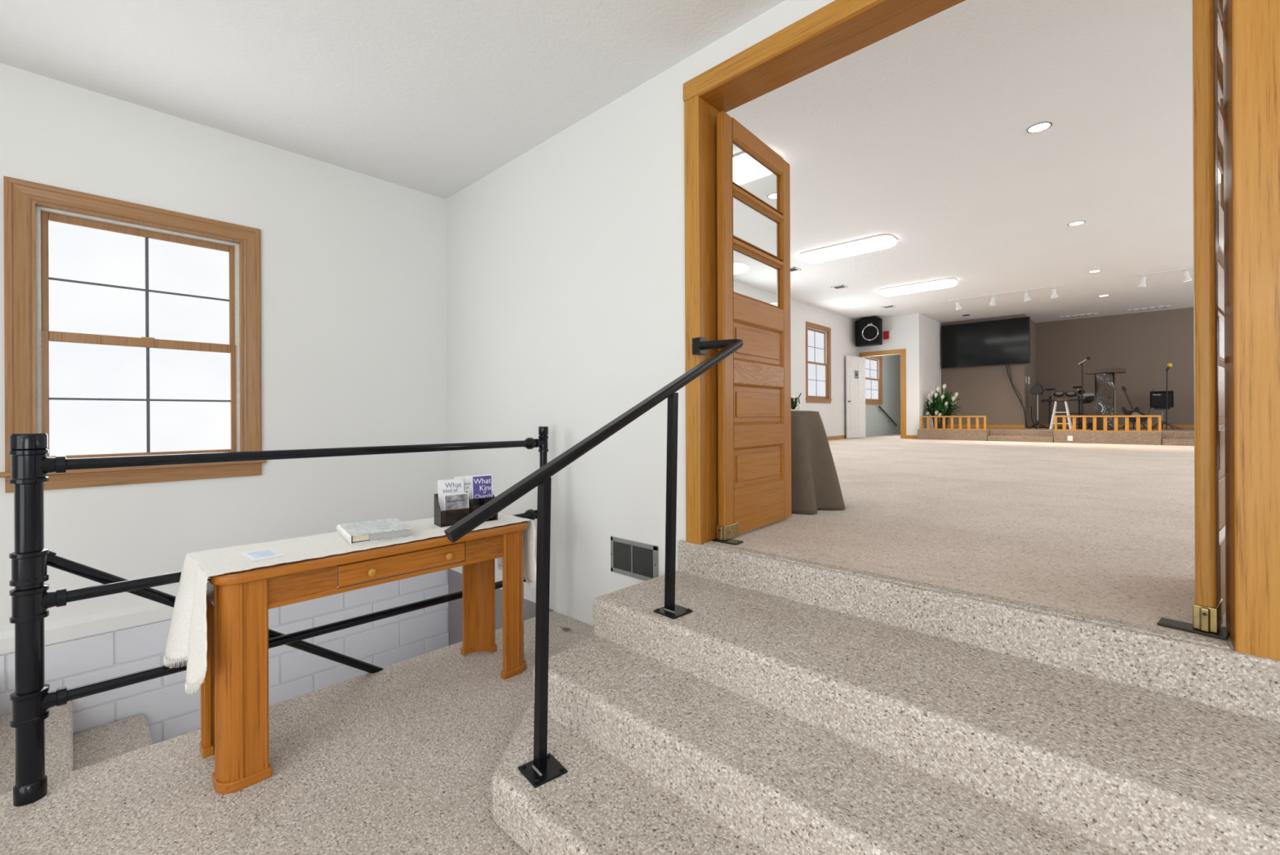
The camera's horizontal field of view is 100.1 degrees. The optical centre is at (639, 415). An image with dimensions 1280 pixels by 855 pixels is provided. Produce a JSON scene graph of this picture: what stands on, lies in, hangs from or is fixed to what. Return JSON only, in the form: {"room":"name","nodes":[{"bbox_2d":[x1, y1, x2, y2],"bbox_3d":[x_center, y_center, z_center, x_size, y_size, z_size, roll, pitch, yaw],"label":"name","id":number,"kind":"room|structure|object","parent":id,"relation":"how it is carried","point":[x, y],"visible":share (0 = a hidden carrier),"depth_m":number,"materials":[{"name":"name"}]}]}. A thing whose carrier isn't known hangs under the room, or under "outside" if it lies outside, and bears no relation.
{"room":"house of worship","nodes":[
{"label":"house of worship","id":0,"kind":"room"},
{"bbox_2d":[0,62,448,743],"bbox_3d":[-3.553,0.733,2.664,0.180,5.150,5.400,0,0,43],"label":"wall","id":1,"kind":"structure","parent":0,"point":[353,300],"depth_m":3.69,"materials":[{"name":"paint"}]},
{"bbox_2d":[0,602,173,653],"bbox_3d":[-3.508,1.183,2.623,0.078,0.106,5.400,0,0,43],"label":"ledge","id":2,"kind":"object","parent":1,"relation":"attached to","point":[83,626],"depth_m":3.03,"materials":[{"name":"paint"}]},
{"bbox_2d":[0,176,266,493],"bbox_3d":[-2.986,-0.426,3.250,0.200,1.652,1.162,0,0,43],"label":"window","id":3,"kind":"structure","parent":1,"relation":"in","point":[131,328],"depth_m":3.19,"materials":[{"name":"brown wood"}]},
{"bbox_2d":[0,610,593,854],"bbox_3d":[-1.066,1.436,0.324,6.805,0.280,5.400,0,0,43],"label":"floor","id":4,"kind":"structure","parent":0,"point":[402,757],"depth_m":1.90,"materials":[{"name":"carpet"}]},
{"bbox_2d":[0,700,153,795],"bbox_3d":[-1.970,2.566,3.166,1.414,2.056,2.490,0,0,43],"label":"staircase","id":5,"kind":"structure","parent":4,"relation":"attached to","point":[65,751],"depth_m":2.73,"materials":[{"name":"carpet"}]},
{"bbox_2d":[8,426,548,806],"bbox_3d":[-1.355,0.677,2.628,0.095,1.241,2.252,0,0,42],"label":"guard rail","id":6,"kind":"object","parent":4,"relation":"on","point":[32,698],"visible":0.71,"depth_m":1.83,"materials":[{"name":"black metal"}]},
{"bbox_2d":[47,549,383,672],"bbox_3d":[-1.457,1.183,2.605,0.102,1.441,2.029,0,0,41],"label":"stair handrail","id":7,"kind":"object","parent":6,"relation":"attached to","point":[55,561],"visible":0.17,"depth_m":2.10,"materials":[{"name":"black metal"}]},
{"bbox_2d":[199,520,527,793],"bbox_3d":[-1.150,0.921,2.420,0.460,0.750,1.290,0,0,43],"label":"console table","id":8,"kind":"object","parent":4,"relation":"on","point":[234,690],"visible":0.83,"depth_m":2.04,"materials":[{"name":"brown wood"}]},
{"bbox_2d":[163,512,536,693],"bbox_3d":[-1.178,0.744,2.439,0.524,0.420,1.446,0,0,43],"label":"table runner","id":9,"kind":"object","parent":8,"relation":"on","point":[187,637],"visible":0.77,"depth_m":2.05,"materials":[{"name":"beige fabric"}]},
{"bbox_2d":[240,547,284,560],"bbox_3d":[-1.471,0.537,2.082,0.170,0.003,0.100,0,0,40],"label":"greeting card","id":10,"kind":"object","parent":9,"relation":"on","point":[258,554],"visible":1,"depth_m":2.08,"materials":[{"name":"white paper"}]},
{"bbox_2d":[246,549,276,558],"bbox_3d":[-1.467,0.536,2.079,0.120,0.001,0.070,0,0,40],"label":"picture","id":11,"kind":"object","parent":10,"relation":"on","point":[262,553],"depth_m":2.08},
{"bbox_2d":[336,517,413,543],"bbox_3d":[-1.209,0.519,2.433,0.260,0.038,0.300,0,0,-38],"label":"book","id":12,"kind":"object","parent":9,"relation":"on","point":[388,528],"visible":1,"depth_m":2.37,"materials":[{"name":"white paper"}]},
{"bbox_2d":[434,491,497,527],"bbox_3d":[-0.878,0.461,2.711,0.290,0.150,0.100,0,0,-39],"label":"holder","id":13,"kind":"object","parent":9,"relation":"on","point":[444,517],"visible":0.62,"depth_m":2.64,"materials":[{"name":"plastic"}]},
{"bbox_2d":[437,478,463,511],"bbox_3d":[-0.946,0.425,2.687,0.130,0.212,0.021,0,0,-39],"label":"leaflet","id":14,"kind":"object","parent":13,"relation":"in","point":[448,486],"visible":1,"depth_m":2.68,"materials":[{"name":"white paper"}]},
{"bbox_2d":[444,492,469,510],"bbox_3d":[-0.910,0.458,2.661,0.122,0.146,0.013,0,0,-39],"label":"leaflet","id":15,"kind":"object","parent":13,"relation":"in","point":[455,500],"visible":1,"depth_m":2.66,"materials":[{"name":"white paper"}]},
{"bbox_2d":[453,475,472,498],"bbox_3d":[-0.900,0.420,2.742,0.095,0.222,0.018,0,0,-39],"label":"leaflet","id":16,"kind":"object","parent":13,"relation":"in","point":[467,479],"visible":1,"depth_m":2.76,"materials":[{"name":"white paper"}]},
{"bbox_2d":[471,474,493,498],"bbox_3d":[-0.811,0.418,2.764,0.110,0.226,0.014,0,0,-39],"label":"leaflet","id":17,"kind":"object","parent":13,"relation":"in","point":[482,485],"visible":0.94,"depth_m":2.76,"materials":[{"name":"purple paper"}]},
{"bbox_2d":[491,539,1279,854],"bbox_3d":[1.305,0.963,0.949,4.204,0.644,1.355,0,0,43],"label":"staircase","id":18,"kind":"structure","parent":4,"relation":"on","point":[800,706],"depth_m":1.55,"materials":[{"name":"carpet"}]},
{"bbox_2d":[444,337,742,787],"bbox_3d":[-0.089,0.373,2.074,0.303,1.517,1.460,0,0,43],"label":"handrail","id":19,"kind":"object","parent":18,"relation":"on","point":[544,767],"visible":1,"depth_m":1.73,"materials":[{"name":"black metal"}]},
{"bbox_2d":[0,0,785,199],"bbox_3d":[-1.060,-1.904,0.303,6.745,0.100,5.400,0,0,43],"label":"ceiling","id":20,"kind":"structure","parent":0,"point":[432,97],"depth_m":2.81,"materials":[{"name":"white paint"}]},
{"bbox_2d":[445,0,835,644],"bbox_3d":[1.066,0.391,2.150,11.000,6.190,0.190,0,0,43],"label":"wall","id":21,"kind":"structure","parent":0,"point":[565,261],"depth_m":3.36,"materials":[{"name":"paint"}]},
{"bbox_2d":[610,536,658,580],"bbox_3d":[-0.039,0.817,3.053,0.374,0.208,0.014,0,0,43],"label":"air vent","id":22,"kind":"object","parent":21,"relation":"in","point":[639,560],"visible":0.9,"depth_m":3.05,"materials":[{"name":"metal"}]},
{"bbox_2d":[711,111,791,544],"bbox_3d":[0.684,-0.462,3.032,0.145,2.214,0.812,0,0,40],"label":"door","id":23,"kind":"structure","parent":21,"relation":"in","point":[754,380],"depth_m":2.97,"materials":[{"name":"brown wood"}]},
{"bbox_2d":[683,0,1279,660],"bbox_3d":[1.038,-0.535,2.169,2.016,2.383,0.236,0,0,43],"label":"trim","id":24,"kind":"structure","parent":21,"relation":"attached to","point":[840,28],"depth_m":1.47,"materials":[{"name":"brown wood"}]},
{"bbox_2d":[1157,0,1229,639],"bbox_3d":[1.942,-0.468,1.835,0.812,2.214,0.145,0,0,-38],"label":"door","id":25,"kind":"structure","parent":21,"relation":"in","point":[1209,605],"depth_m":1.58,"materials":[{"name":"brown wood"}]},
{"bbox_2d":[733,280,857,435],"bbox_3d":[1.739,-1.033,10.716,0.160,3.348,13.210,0,0,43],"label":"wall","id":26,"kind":"structure","parent":0,"point":[833,415],"depth_m":13.77,"materials":[{"name":"paint"}]},
{"bbox_2d":[805,320,832,403],"bbox_3d":[4.472,-1.314,13.581,0.200,1.977,1.440,0,0,43],"label":"window","id":27,"kind":"structure","parent":26,"relation":"in","point":[818,337],"depth_m":13.68,"materials":[{"name":"brown wood"}]},
{"bbox_2d":[826,435,846,439],"bbox_3d":[1.759,0.593,10.601,0.015,0.095,13.060,0,0,43],"label":"baseboard","id":28,"kind":"structure","parent":26,"relation":"attached to","point":[838,437],"depth_m":14.28,"materials":[{"name":"brown wood"}]},
{"bbox_2d":[857,313,941,436],"bbox_3d":[8.237,0.357,16.416,1.790,6.190,4.210,0,0,43],"label":"wall","id":29,"kind":"structure","parent":0,"point":[919,334],"depth_m":14.85,"materials":[{"name":"paint"}]},
{"bbox_2d":[845,355,865,438],"bbox_3d":[6.029,-0.520,14.880,0.930,2.258,0.106,0,0,-37],"label":"door","id":30,"kind":"structure","parent":29,"relation":"in","point":[855,366],"depth_m":14.85,"materials":[{"name":"white paint"}]},
{"bbox_2d":[863,355,897,426],"bbox_3d":[7.450,-0.764,16.707,0.242,2.223,2.672,0,0,43],"label":"window","id":31,"kind":"structure","parent":29,"relation":"in","point":[873,364],"depth_m":16.53,"materials":[{"name":"brown wood"}]},
{"bbox_2d":[858,348,906,438],"bbox_3d":[6.782,-0.597,14.964,1.250,2.428,0.152,0,0,43],"label":"trim","id":32,"kind":"structure","parent":29,"relation":"attached to","point":[903,352],"depth_m":14.54,"materials":[{"name":"brown wood"}]},
{"bbox_2d":[883,329,892,339],"bbox_3d":[6.843,-2.241,14.797,0.220,0.240,0.038,0,0,43],"label":"fire alarm","id":33,"kind":"object","parent":29,"relation":"attached to","point":[886,335],"visible":1,"depth_m":14.78,"materials":[{"name":"red plastic"}]},
{"bbox_2d":[906,435,917,439],"bbox_3d":[7.324,0.567,14.374,0.340,0.095,0.015,0,0,43],"label":"baseboard","id":34,"kind":"structure","parent":29,"relation":"attached to","point":[907,436],"depth_m":14.38,"materials":[{"name":"brown wood"}]},
{"bbox_2d":[725,0,1193,323],"bbox_3d":[7.028,-2.782,8.493,11.000,0.100,17.580,0,0,43],"label":"ceiling","id":35,"kind":"structure","parent":0,"point":[917,135],"depth_m":5.71,"materials":[{"name":"white paint"}]},
{"bbox_2d":[733,151,772,185],"bbox_3d":[0.856,-2.657,6.025,1.480,0.091,0.520,0,0,43],"label":"ceiling light","id":36,"kind":"object","parent":35,"relation":"attached to","point":[746,169],"visible":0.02,"depth_m":5.70,"materials":[{"name":"white paint"}]},
{"bbox_2d":[767,192,776,199],"bbox_3d":[1.666,-2.703,6.593,0.192,0.006,0.192,0,0,43],"label":"recessed light","id":37,"kind":"object","parent":35,"relation":"in","point":[772,196],"visible":0.57,"depth_m":6.59,"materials":[{"name":"metal"}]},
{"bbox_2d":[790,266,801,271],"bbox_3d":[2.806,-2.705,9.917,0.260,0.013,0.260,0,0,43],"label":"ceiling vent","id":38,"kind":"object","parent":35,"relation":"in","point":[792,268],"visible":0.53,"depth_m":9.90,"materials":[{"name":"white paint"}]},
{"bbox_2d":[831,284,848,288],"bbox_3d":[4.201,-2.711,11.281,0.260,0.013,0.260,0,0,43],"label":"ceiling vent","id":39,"kind":"object","parent":35,"relation":"in","point":[839,286],"visible":1,"depth_m":11.26,"materials":[{"name":"metal"}]},
{"bbox_2d":[800,234,897,263],"bbox_3d":[3.325,-2.668,8.630,1.480,0.091,0.520,0,0,43],"label":"ceiling light","id":40,"kind":"object","parent":35,"relation":"attached to","point":[881,242],"visible":1,"depth_m":8.48,"materials":[{"name":"white paint"}]},
{"bbox_2d":[854,315,882,346],"bbox_3d":[6.361,-2.342,14.876,0.697,0.775,0.587,0,0,43],"label":"speaker","id":41,"kind":"object","parent":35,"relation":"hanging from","point":[868,330],"visible":1,"depth_m":14.66},
{"bbox_2d":[881,305,895,308],"bbox_3d":[6.198,-2.721,13.357,0.260,0.013,0.260,0,0,43],"label":"ceiling vent","id":42,"kind":"object","parent":35,"relation":"in","point":[886,306],"visible":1,"depth_m":13.32,"materials":[{"name":"metal"}]},
{"bbox_2d":[878,278,958,296],"bbox_3d":[5.802,-2.680,11.229,1.480,0.091,0.520,0,0,43],"label":"ceiling light","id":43,"kind":"object","parent":35,"relation":"attached to","point":[944,282],"visible":1,"depth_m":11.09,"materials":[{"name":"white paint"}]},
{"bbox_2d":[947,284,1063,310],"bbox_3d":[8.077,-2.605,11.935,2.153,0.262,0.175,0,0,43],"label":"track light","id":44,"kind":"object","parent":35,"relation":"attached to","point":[1054,295],"visible":1,"depth_m":11.77,"materials":[{"name":"white paint"}]},
{"bbox_2d":[1026,122,1052,133],"bbox_3d":[3.764,-2.713,5.050,0.192,0.006,0.192,0,0,43],"label":"recessed light","id":45,"kind":"object","parent":35,"relation":"in","point":[1042,126],"visible":1,"depth_m":5.04,"materials":[{"name":"metal"}]},
{"bbox_2d":[1067,221,1084,226],"bbox_3d":[6.189,-2.724,7.594,0.192,0.006,0.192,0,0,43],"label":"recessed light","id":46,"kind":"object","parent":35,"relation":"in","point":[1077,223],"visible":1,"depth_m":7.58,"materials":[{"name":"metal"}]},
{"bbox_2d":[1059,312,1097,318],"bbox_3d":[11.973,-2.738,14.614,0.800,0.033,0.168,0,0,43],"label":"ceiling vent","id":47,"kind":"object","parent":35,"relation":"in","point":[1092,313],"visible":1,"depth_m":14.56,"materials":[{"name":"white metal"}]},
{"bbox_2d":[1088,270,1101,272],"bbox_3d":[8.614,-2.736,10.146,0.192,0.006,0.192,0,0,43],"label":"recessed light","id":48,"kind":"object","parent":35,"relation":"in","point":[1092,271],"visible":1,"depth_m":10.15,"materials":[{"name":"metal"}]},
{"bbox_2d":[1127,305,1170,311],"bbox_3d":[12.977,-2.743,13.668,0.800,0.033,0.168,0,0,43],"label":"ceiling vent","id":49,"kind":"object","parent":35,"relation":"in","point":[1164,306],"visible":1,"depth_m":13.61,"materials":[{"name":"white metal"}]},
{"bbox_2d":[1137,266,1193,286],"bbox_3d":[10.088,-2.616,10.027,1.151,0.260,0.149,0,0,43],"label":"track light","id":50,"kind":"object","parent":35,"relation":"attached to","point":[1186,275],"visible":0.93,"depth_m":10.09,"materials":[{"name":"white paint"}]},
{"bbox_2d":[702,433,1234,649],"bbox_3d":[6.969,0.666,8.413,10.600,0.100,17.400,0,0,43],"label":"floor","id":51,"kind":"structure","parent":0,"point":[1104,530],"depth_m":3.17,"materials":[{"name":"carpet"}]},
{"bbox_2d":[917,427,1194,445],"bbox_3d":[12.050,0.461,12.621,8.956,0.263,4.296,0,0,43],"label":"stage","id":52,"kind":"object","parent":51,"relation":"on","point":[1170,436],"visible":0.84,"depth_m":12.31,"materials":[{"name":"carpet"}]},
{"bbox_2d":[924,383,962,428],"bbox_3d":[8.091,-0.247,14.266,0.892,1.189,0.845,0,0,43],"label":"potted plant","id":53,"kind":"object","parent":52,"relation":"on","point":[939,405],"visible":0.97,"depth_m":14.16,"materials":[{"name":"green plant"}]},
{"bbox_2d":[920,415,986,430],"bbox_3d":[7.941,0.175,13.623,1.480,0.348,0.070,0,0,43],"label":"rail","id":54,"kind":"object","parent":52,"relation":"on","point":[921,416],"visible":1,"depth_m":13.59,"materials":[{"name":"brown wood"}]},
{"bbox_2d":[1028,383,1048,428],"bbox_3d":[10.378,-0.248,13.984,0.434,1.171,0.383,0,0,43],"label":"music stand","id":55,"kind":"object","parent":52,"relation":"on","point":[1037,388],"visible":0.99,"depth_m":14.00,"materials":[{"name":"black metal"}]},
{"bbox_2d":[1048,397,1072,429],"bbox_3d":[10.671,-0.056,13.577,0.438,0.792,0.440,0,0,43],"label":"bar stool","id":56,"kind":"object","parent":52,"relation":"on","point":[1065,400],"visible":0.96,"depth_m":13.55,"materials":[{"name":"white paint"}]},
{"bbox_2d":[1040,386,1094,429],"bbox_3d":[11.266,-0.227,14.081,1.145,1.120,0.750,0,0,43],"label":"drum kit","id":57,"kind":"object","parent":52,"relation":"on","point":[1089,397],"visible":0.84,"depth_m":14.00,"materials":[{"name":"black plastic"}]},
{"bbox_2d":[1067,435,1072,440],"bbox_3d":[9.608,0.501,11.965,0.090,0.110,0.008,0,0,43],"label":"wall outlet","id":58,"kind":"object","parent":52,"relation":"attached to","point":[1069,437],"visible":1,"depth_m":11.96,"materials":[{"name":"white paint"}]},
{"bbox_2d":[1075,356,1093,428],"bbox_3d":[11.176,-0.579,13.553,0.532,1.818,0.469,0,0,43],"label":"microphone stand","id":59,"kind":"object","parent":52,"relation":"on","point":[1087,357],"visible":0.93,"depth_m":13.59,"materials":[{"name":"black metal"}]},
{"bbox_2d":[1031,406,1144,428],"bbox_3d":[11.936,0.029,14.392,2.371,0.595,0.820,0,0,43],"label":"cable","id":60,"kind":"object","parent":52,"relation":"on","point":[1031,406],"visible":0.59,"depth_m":14.98,"materials":[{"name":"black plastic"}]},
{"bbox_2d":[1084,368,1125,430],"bbox_3d":[10.915,-0.380,12.575,0.728,1.430,0.442,0,0,43],"label":"lectern","id":61,"kind":"object","parent":52,"relation":"on","point":[1104,380],"visible":0.94,"depth_m":12.45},
{"bbox_2d":[1054,415,1161,431],"bbox_3d":[10.081,0.165,11.606,1.743,0.348,0.070,0,0,43],"label":"rail","id":62,"kind":"object","parent":52,"relation":"on","point":[1084,417],"visible":1,"depth_m":11.53,"materials":[{"name":"brown wood"}]},
{"bbox_2d":[1122,419,1146,428],"bbox_3d":[12.503,0.124,13.554,0.470,0.397,0.416,0,0,43],"label":"guitar stand","id":63,"kind":"object","parent":52,"relation":"on","point":[1129,420],"visible":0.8,"depth_m":13.52,"materials":[{"name":"black metal"}]},
{"bbox_2d":[1120,386,1147,421],"bbox_3d":[12.455,-0.297,13.512,0.518,0.939,0.068,0,0,43],"label":"electric guitar","id":64,"kind":"object","parent":63,"relation":"on","point":[1135,411],"visible":0.92,"depth_m":13.52,"materials":[{"name":"black wood"}]},
{"bbox_2d":[1143,388,1173,428],"bbox_3d":[13.054,-0.184,13.480,0.563,1.012,0.382,0,0,43],"label":"amplifier","id":65,"kind":"object","parent":52,"relation":"on","point":[1157,398],"visible":0.99,"depth_m":13.42,"materials":[{"name":"black plastic"}]},
{"bbox_2d":[1151,363,1182,429],"bbox_3d":[12.431,-0.461,12.646,0.532,1.570,0.469,0,0,43],"label":"microphone stand","id":66,"kind":"object","parent":52,"relation":"on","point":[1169,365],"visible":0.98,"depth_m":12.68,"materials":[{"name":"black metal"}]},
{"bbox_2d":[941,313,1035,428],"bbox_3d":[10.262,-1.073,15.882,2.140,3.348,2.000,0,0,43],"label":"wall","id":67,"kind":"structure","parent":0,"point":[988,391],"depth_m":15.04,"materials":[{"name":"beige paint"}]},
{"bbox_2d":[941,316,1030,368],"bbox_3d":[9.635,-2.017,15.002,2.110,1.245,0.132,0,0,43],"label":"television","id":68,"kind":"object","parent":67,"relation":"attached to","point":[1001,341],"visible":1,"depth_m":14.89,"materials":[{"name":"black plastic"}]},
{"bbox_2d":[1005,364,1028,427],"bbox_3d":[10.162,-0.535,14.453,0.496,1.729,0.164,0,0,43],"label":"cable","id":69,"kind":"object","parent":68,"relation":"hanging from","point":[1010,379],"visible":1,"depth_m":14.41,"materials":[{"name":"black plastic"}]},
{"bbox_2d":[946,424,1024,428],"bbox_3d":[9.625,0.293,15.104,2.010,0.095,0.015,0,0,43],"label":"baseboard","id":70,"kind":"structure","parent":67,"relation":"attached to","point":[1011,426],"depth_m":14.88,"materials":[{"name":"brown wood"}]},
{"bbox_2d":[1025,376,1030,383],"bbox_3d":[10.643,-0.989,14.713,0.016,0.187,0.710,0,0,43],"label":"light switch","id":71,"kind":"object","parent":67,"relation":"attached to","point":[1028,377],"visible":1,"depth_m":14.76,"materials":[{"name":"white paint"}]},
{"bbox_2d":[1035,306,1194,424],"bbox_3d":[14.323,-1.093,13.498,7.060,3.348,0.100,0,0,43],"label":"wall","id":72,"kind":"structure","parent":0,"point":[1143,344],"depth_m":14.54,"materials":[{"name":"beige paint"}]},
{"bbox_2d":[1038,423,1194,428],"bbox_3d":[14.257,0.271,13.487,6.950,0.095,0.015,0,0,43],"label":"baseboard","id":73,"kind":"structure","parent":72,"relation":"attached to","point":[1181,426],"depth_m":14.25,"materials":[{"name":"brown wood"}]},
{"bbox_3d":[0.908,0.307,4.024,0.798,0.676,0.798,0,0,43],"label":"round table","id":74,"kind":"object","parent":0,"visible":0},
{"bbox_2d":[791,410,845,513],"bbox_3d":[0.920,0.301,4.015,1.182,0.675,1.191,0,0,43],"label":"tablecloth","id":75,"kind":"object","parent":74,"relation":"on","point":[815,482],"visible":0.27,"depth_m":3.64,"materials":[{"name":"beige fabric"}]},
{"bbox_2d":[791,392,802,410],"bbox_3d":[1.115,-0.102,3.895,0.125,0.127,0.124,0,0,43],"label":"potted plant","id":76,"kind":"object","parent":75,"relation":"on","point":[793,404],"visible":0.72,"depth_m":3.87,"materials":[{"name":"green plant"}]},
{"bbox_2d":[791,396,798,408],"bbox_3d":[1.115,-0.093,3.895,0.090,0.091,0.089,0,0,43],"label":"greenery","id":77,"kind":"object","parent":76,"relation":"on","point":[793,404],"depth_m":3.87,"materials":[{"name":"green plant"}]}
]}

